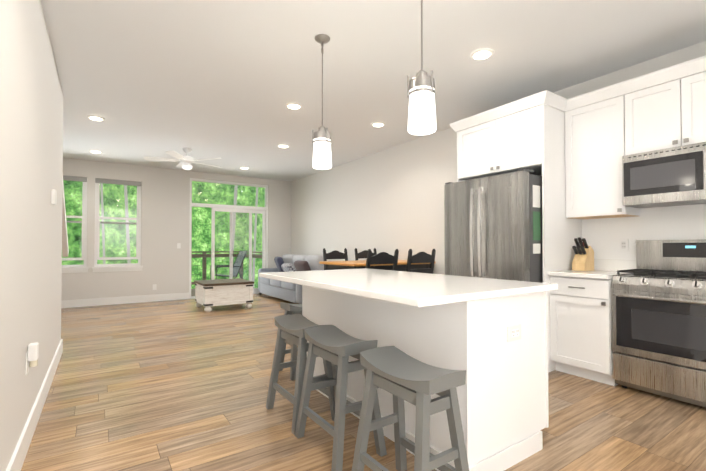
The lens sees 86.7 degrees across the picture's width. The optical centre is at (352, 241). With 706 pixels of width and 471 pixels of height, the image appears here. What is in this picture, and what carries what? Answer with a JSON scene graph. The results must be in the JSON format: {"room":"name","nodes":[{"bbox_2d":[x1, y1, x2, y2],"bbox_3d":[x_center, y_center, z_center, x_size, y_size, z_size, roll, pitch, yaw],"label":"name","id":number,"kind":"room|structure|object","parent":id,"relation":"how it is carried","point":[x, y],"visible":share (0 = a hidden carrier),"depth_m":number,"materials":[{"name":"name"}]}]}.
{"room":"dining room and kitchen","nodes":[
{"label":"dining room and kitchen","id":0,"kind":"room"},
{"bbox_2d":[0,0,62,470],"bbox_3d":[-1.300,-0.240,1.208,0.120,2.800,6.800,0,-1,-34],"label":"wall","id":1,"kind":"structure","parent":0,"point":[31,134],"depth_m":2.10,"materials":[{"name":"white paint"}]},
{"bbox_2d":[26,342,38,374],"bbox_3d":[-1.845,0.669,2.154,0.050,0.165,0.075,0,-1,-34],"label":"outlet","id":2,"kind":"object","parent":1,"relation":"attached to","point":[32,354],"visible":1,"depth_m":2.14,"materials":[{"name":"white plastic"}]},
{"bbox_2d":[6,339,62,470],"bbox_3d":[-1.249,1.091,1.236,0.015,0.140,6.815,0,-1,-34],"label":"baseboard","id":3,"kind":"structure","parent":1,"relation":"attached to","point":[16,462],"depth_m":2.28,"materials":[{"name":"white wood"}]},
{"bbox_2d":[51,189,56,204],"bbox_3d":[-2.547,-0.378,3.186,0.028,0.125,0.110,0,-1,-34],"label":"switch","id":4,"kind":"object","parent":1,"relation":"attached to","point":[53,196],"visible":1,"depth_m":3.14,"materials":[{"name":"white plastic"}]},
{"bbox_2d":[62,181,68,256],"bbox_3d":[-3.509,-0.289,4.520,0.060,0.966,1.188,0,-1,-34],"label":"stair handrail","id":5,"kind":"object","parent":1,"relation":"attached to","point":[65,250],"visible":0.57,"depth_m":4.63,"materials":[{"name":"white wood"}]},
{"bbox_2d":[61,157,290,300],"bbox_3d":[-3.961,-0.155,8.009,5.650,2.800,0.150,0,-1,-34],"label":"wall","id":6,"kind":"structure","parent":0,"point":[165,206],"depth_m":7.83,"materials":[{"name":"white paint"}]},
{"bbox_2d":[62,176,88,272],"bbox_3d":[-5.441,-0.328,6.974,0.855,1.820,0.150,0,-1,-34],"label":"window","id":7,"kind":"structure","parent":6,"relation":"in","point":[78,268],"depth_m":7.14,"materials":[{"name":"white plastic"}]},
{"bbox_2d":[92,178,142,271],"bbox_3d":[-4.689,-0.322,7.483,0.855,1.820,0.150,0,-1,-34],"label":"window","id":8,"kind":"structure","parent":6,"relation":"in","point":[137,266],"depth_m":7.47,"materials":[{"name":"white plastic"}]},
{"bbox_2d":[61,292,188,307],"bbox_3d":[-4.902,1.165,7.258,3.208,0.140,0.015,0,-1,-34],"label":"baseboard","id":9,"kind":"structure","parent":6,"relation":"attached to","point":[174,296],"depth_m":7.46,"materials":[{"name":"white wood"}]},
{"bbox_2d":[189,178,267,298],"bbox_3d":[-2.867,-0.071,8.747,1.810,2.650,0.112,0,-1,-34],"label":"sliding glass door","id":10,"kind":"structure","parent":6,"relation":"in","point":[250,210],"depth_m":8.78,"materials":[{"name":"clear glass"}]},
{"bbox_2d":[21,294,705,470],"bbox_3d":[-0.993,1.240,3.601,5.950,0.100,10.750,0,-1,-34],"label":"floor","id":11,"kind":"structure","parent":0,"point":[176,385],"depth_m":2.58,"materials":[{"name":"brown wood"}]},
{"bbox_2d":[194,278,253,311],"bbox_3d":[-2.428,0.984,7.022,0.880,0.493,0.860,0,-1,-34],"label":"trunk","id":12,"kind":"object","parent":11,"relation":"on","point":[214,292],"visible":1,"depth_m":6.73,"materials":[{"name":"white wood"}]},
{"bbox_2d":[279,302,301,380],"bbox_3d":[-0.416,0.866,3.458,0.470,0.641,0.330,0,-1,-34],"label":"stool","id":13,"kind":"object","parent":11,"relation":"on","point":[288,308],"visible":0.31,"depth_m":3.29,"materials":[{"name":"grey wood"}]},
{"bbox_2d":[258,254,323,303],"bbox_3d":[-1.226,0.764,8.097,0.994,0.959,2.250,0,-1,-34],"label":"sofa","id":14,"kind":"object","parent":11,"relation":"on","point":[288,291],"visible":0.48,"depth_m":7.73,"materials":[{"name":"grey fabric"}]},
{"bbox_2d":[266,314,334,434],"bbox_3d":[-0.351,0.855,2.557,0.330,0.641,0.470,0,-1,-34],"label":"stool","id":15,"kind":"object","parent":11,"relation":"on","point":[291,327],"visible":0.62,"depth_m":2.48,"materials":[{"name":"grey wood"}]},
{"bbox_2d":[323,248,347,260],"bbox_3d":[-0.160,0.659,5.831,0.440,1.113,0.500,0,-1,-34],"label":"dining chair","id":16,"kind":"object","parent":11,"relation":"on","point":[334,254],"visible":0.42,"depth_m":6.01,"materials":[{"name":"black wood"}]},
{"bbox_2d":[295,325,386,470],"bbox_3d":[-0.082,0.850,2.160,0.330,0.641,0.470,0,-1,-34],"label":"stool","id":17,"kind":"object","parent":11,"relation":"on","point":[335,346],"visible":0.9,"depth_m":2.05,"materials":[{"name":"grey wood"}]},
{"bbox_2d":[354,248,376,260],"bbox_3d":[0.343,0.664,6.195,0.440,1.113,0.500,0,-1,-34],"label":"dining chair","id":18,"kind":"object","parent":11,"relation":"on","point":[361,255],"visible":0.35,"depth_m":6.33,"materials":[{"name":"black wood"}]},
{"bbox_2d":[319,260,435,271],"bbox_3d":[0.357,0.746,5.370,1.422,0.928,0.900,0,-1,-34],"label":"dining table","id":19,"kind":"object","parent":11,"relation":"on","point":[358,264],"visible":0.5,"depth_m":5.05,"materials":[{"name":"brown wood"}]},
{"bbox_2d":[366,249,398,270],"bbox_3d":[0.223,0.642,4.497,0.440,1.113,0.500,0,-1,-34],"label":"dining chair","id":20,"kind":"object","parent":11,"relation":"on","point":[382,258],"visible":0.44,"depth_m":4.30,"materials":[{"name":"black wood"}]},
{"bbox_2d":[352,346,468,470],"bbox_3d":[0.248,0.843,1.662,0.330,0.641,0.470,0,-1,-34],"label":"stool","id":21,"kind":"object","parent":11,"relation":"on","point":[400,375],"visible":1,"depth_m":1.60,"materials":[{"name":"grey wood"}]},
{"bbox_2d":[406,249,435,273],"bbox_3d":[0.731,0.646,4.816,0.440,1.113,0.500,0,-1,-34],"label":"dining chair","id":22,"kind":"object","parent":11,"relation":"on","point":[421,257],"visible":0.4,"depth_m":4.63,"materials":[{"name":"black wood"}]},
{"bbox_2d":[299,284,548,470],"bbox_3d":[0.344,0.731,2.688,0.724,0.895,1.758,0,-1,-34],"label":"kitchen island","id":23,"kind":"object","parent":11,"relation":"on","point":[489,336],"depth_m":1.99,"materials":[{"name":"white wood"}]},
{"bbox_2d":[259,268,557,307],"bbox_3d":[0.203,0.265,2.598,1.096,0.035,1.850,0,-1,-34],"label":"island countertop","id":24,"kind":"structure","parent":23,"relation":"on","point":[409,289],"depth_m":2.10,"materials":[{"name":"white stone"}]},
{"bbox_2d":[444,168,542,282],"bbox_3d":[1.593,0.276,3.893,1.002,1.831,0.915,0,-1,-34],"label":"fridge","id":25,"kind":"object","parent":11,"relation":"on","point":[492,227],"visible":0.44,"depth_m":3.51,"materials":[{"name":"grey metal"}]},
{"bbox_2d":[546,275,617,385],"bbox_3d":[2.188,0.748,3.390,0.614,0.880,0.482,0,-1,-34],"label":"base cabinet","id":26,"kind":"object","parent":11,"relation":"on","point":[580,310],"depth_m":3.21,"materials":[{"name":"white wood"}]},
{"bbox_2d":[546,271,627,278],"bbox_3d":[2.175,0.290,3.387,0.646,0.035,0.482,0,-1,-34],"label":"countertop","id":27,"kind":"structure","parent":26,"relation":"on","point":[569,274],"depth_m":3.23,"materials":[{"name":"white stone"}]},
{"bbox_2d":[572,237,593,270],"bbox_3d":[2.186,0.116,3.561,0.202,0.312,0.110,0,-1,-34],"label":"knife block","id":28,"kind":"object","parent":27,"relation":"on","point":[583,259],"visible":1,"depth_m":3.52,"materials":[{"name":"brown wood"}]},
{"bbox_2d":[611,239,705,406],"bbox_3d":[2.511,0.580,2.857,0.646,1.198,0.752,0,-1,-34],"label":"range","id":29,"kind":"object","parent":11,"relation":"on","point":[658,300],"visible":1,"depth_m":2.81,"materials":[{"name":"silver metal"}]},
{"bbox_2d":[41,0,705,180],"bbox_3d":[-0.993,-1.660,3.637,5.950,0.100,10.750,0,-1,-34],"label":"ceiling","id":30,"kind":"structure","parent":0,"point":[226,81],"depth_m":3.40,"materials":[{"name":"white paint"}]},
{"bbox_2d":[89,150,101,152],"bbox_3d":[-4.477,-1.566,6.513,0.189,0.016,0.189,0,-1,32],"label":"recessed light","id":31,"kind":"object","parent":30,"relation":"in","point":[94,151],"depth_m":6.47,"materials":[{"name":"white"}]},
{"bbox_2d":[87,115,104,120],"bbox_3d":[-3.307,-1.587,4.818,0.189,0.016,0.189,0,-1,17],"label":"recessed light","id":32,"kind":"object","parent":30,"relation":"in","point":[98,118],"depth_m":4.80,"materials":[{"name":"white"}]},
{"bbox_2d":[144,148,221,169],"bbox_3d":[-2.847,-1.398,6.392,1.258,0.354,1.222,0,-1,-34],"label":"ceiling fan","id":33,"kind":"object","parent":30,"relation":"hanging from","point":[186,162],"visible":1,"depth_m":6.27,"materials":[{"name":"white"}]},
{"bbox_2d":[278,144,288,147],"bbox_3d":[-1.141,-1.570,6.149,0.189,0.016,0.189,0,-1,17],"label":"recessed light","id":34,"kind":"object","parent":30,"relation":"in","point":[280,145],"depth_m":6.10,"materials":[{"name":"white"}]},
{"bbox_2d":[286,103,301,108],"bbox_3d":[-0.694,-1.592,4.399,0.189,0.016,0.189,1,-1,-40],"label":"recessed light","id":35,"kind":"object","parent":30,"relation":"in","point":[289,105],"depth_m":4.38,"materials":[{"name":"white"}]},
{"bbox_2d":[312,34,331,169],"bbox_3d":[-0.243,-1.101,2.966,0.154,1.033,0.157,0,-1,-34],"label":"pendant light","id":36,"kind":"object","parent":30,"relation":"hanging from","point":[321,143],"visible":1,"depth_m":2.91,"materials":[{"name":"white glass"}]},
{"bbox_2d":[371,122,384,126],"bbox_3d":[0.342,-1.584,5.063,0.189,0.016,0.189,0,-1,17],"label":"recessed light","id":37,"kind":"object","parent":30,"relation":"in","point":[376,124],"depth_m":5.04,"materials":[{"name":"white plastic"}]},
{"bbox_2d":[407,0,436,134],"bbox_3d":[0.374,-1.112,2.028,0.154,1.033,0.157,0,-1,-34],"label":"pendant light","id":38,"kind":"object","parent":30,"relation":"hanging from","point":[421,93],"visible":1,"depth_m":1.97,"materials":[{"name":"white glass"}]},
{"bbox_2d":[470,48,493,59],"bbox_3d":[1.108,-1.607,3.216,0.189,0.016,0.189,0,-1,17],"label":"recessed light","id":39,"kind":"object","parent":30,"relation":"in","point":[482,54],"depth_m":3.20,"materials":[{"name":"white plastic"}]},
{"bbox_2d":[291,41,705,274],"bbox_3d":[1.410,-0.190,5.243,0.150,2.800,10.750,0,-1,-34],"label":"wall","id":40,"kind":"structure","parent":0,"point":[390,201],"depth_m":6.26,"materials":[{"name":"white paint"}]},
{"bbox_2d":[458,111,493,181],"bbox_3d":[1.622,-1.021,4.181,0.691,0.636,0.539,0,-1,-34],"label":"upper cabinet","id":41,"kind":"object","parent":40,"relation":"attached to","point":[474,132],"depth_m":4.04,"materials":[{"name":"white wood"}]},
{"bbox_2d":[490,91,561,178],"bbox_3d":[1.858,-1.025,3.832,0.691,0.636,0.539,0,-1,-34],"label":"upper cabinet","id":42,"kind":"object","parent":40,"relation":"attached to","point":[526,133],"depth_m":3.55,"materials":[{"name":"white wood"}]},
{"bbox_2d":[562,79,649,218],"bbox_3d":[2.328,-0.789,3.460,0.326,1.116,0.555,0,-1,-34],"label":"upper cabinet","id":43,"kind":"object","parent":40,"relation":"attached to","point":[572,151],"depth_m":3.37,"materials":[{"name":"white wood"}]},
{"bbox_2d":[591,259,636,270],"bbox_3d":[2.987,0.212,2.746,0.020,0.104,2.455,0,-1,-34],"label":"backsplash","id":44,"kind":"structure","parent":40,"relation":"attached to","point":[599,264],"depth_m":3.52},
{"bbox_2d":[634,68,669,153],"bbox_3d":[2.572,-1.042,3.103,0.326,0.620,0.435,0,-1,-34],"label":"upper cabinet","id":45,"kind":"object","parent":40,"relation":"attached to","point":[651,117],"depth_m":3.04,"materials":[{"name":"white wood"}]},
{"bbox_2d":[666,55,705,147],"bbox_3d":[2.748,-1.045,2.842,0.326,0.620,0.435,0,-1,-34],"label":"upper cabinet","id":46,"kind":"object","parent":40,"relation":"attached to","point":[685,82],"depth_m":2.84,"materials":[{"name":"white wood"}]},
{"bbox_2d":[622,142,705,207],"bbox_3d":[2.607,-0.515,2.931,0.419,0.423,0.744,0,-1,-34],"label":"over-the-range microwave","id":47,"kind":"object","parent":46,"relation":"attached to","point":[672,176],"visible":1,"depth_m":2.91,"materials":[{"name":"silver metal"}]},
{"label":"outside","id":48,"kind":"structure","parent":0,"visible":0},
{"bbox_2d":[62,180,264,288],"bbox_3d":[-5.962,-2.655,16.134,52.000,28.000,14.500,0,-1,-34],"label":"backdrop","id":49,"kind":"structure","parent":48,"point":[201,228],"depth_m":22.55,"materials":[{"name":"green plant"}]},
{"bbox_2d":[191,288,194,295],"bbox_3d":[-3.655,1.458,9.919,2.320,0.220,2.695,0,-1,-34],"label":"floor","id":50,"kind":"structure","parent":48,"point":[193,292],"depth_m":9.94,"materials":[{"name":"brown wood"}]},
{"bbox_2d":[191,251,239,284],"bbox_3d":[-4.359,0.822,10.987,2.040,1.080,0.150,0,-1,-34],"label":"rail","id":51,"kind":"object","parent":50,"relation":"on","point":[203,255],"depth_m":10.96,"materials":[{"name":"brown wood"}]},
{"bbox_2d":[210,250,246,279],"bbox_3d":[-3.321,0.787,9.969,0.847,1.128,0.632,0,-1,-34],"label":"patio chair","id":52,"kind":"object","parent":50,"relation":"on","point":[236,260],"visible":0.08,"depth_m":9.99,"materials":[{"name":"grey metal"}]},
{"bbox_2d":[240,251,261,277],"bbox_3d":[-2.760,0.816,10.559,0.130,1.080,2.650,0,-1,-34],"label":"rail","id":53,"kind":"object","parent":50,"relation":"on","point":[256,256],"depth_m":10.69,"materials":[{"name":"brown wood"}]},
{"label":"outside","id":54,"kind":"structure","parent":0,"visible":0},
{"bbox_2d":[100,183,104,263],"bbox_3d":[-11.122,-2.649,16.568,0.974,24.003,0.112,0,-1,-34],"label":"trunk","id":55,"kind":"object","parent":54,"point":[103,239],"depth_m":16.54,"materials":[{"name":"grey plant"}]},
{"bbox_2d":[104,185,130,263],"bbox_3d":[-8.306,-2.686,13.644,1.198,24.004,0.126,0,-1,-34],"label":"trunk","id":56,"kind":"object","parent":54,"point":[127,225],"depth_m":13.63,"materials":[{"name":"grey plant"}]},
{"bbox_2d":[233,185,253,287],"bbox_3d":[-4.808,-2.663,15.405,1.463,24.007,0.168,0,-1,-34],"label":"trunk","id":57,"kind":"object","parent":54,"point":[236,186],"depth_m":15.33,"materials":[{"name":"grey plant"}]},
{"bbox_2d":[254,187,257,281],"bbox_3d":[-4.476,-2.637,17.440,1.066,24.004,0.140,0,-1,-34],"label":"trunk","id":58,"kind":"object","parent":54,"point":[255,226],"depth_m":17.34,"materials":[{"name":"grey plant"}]}
]}

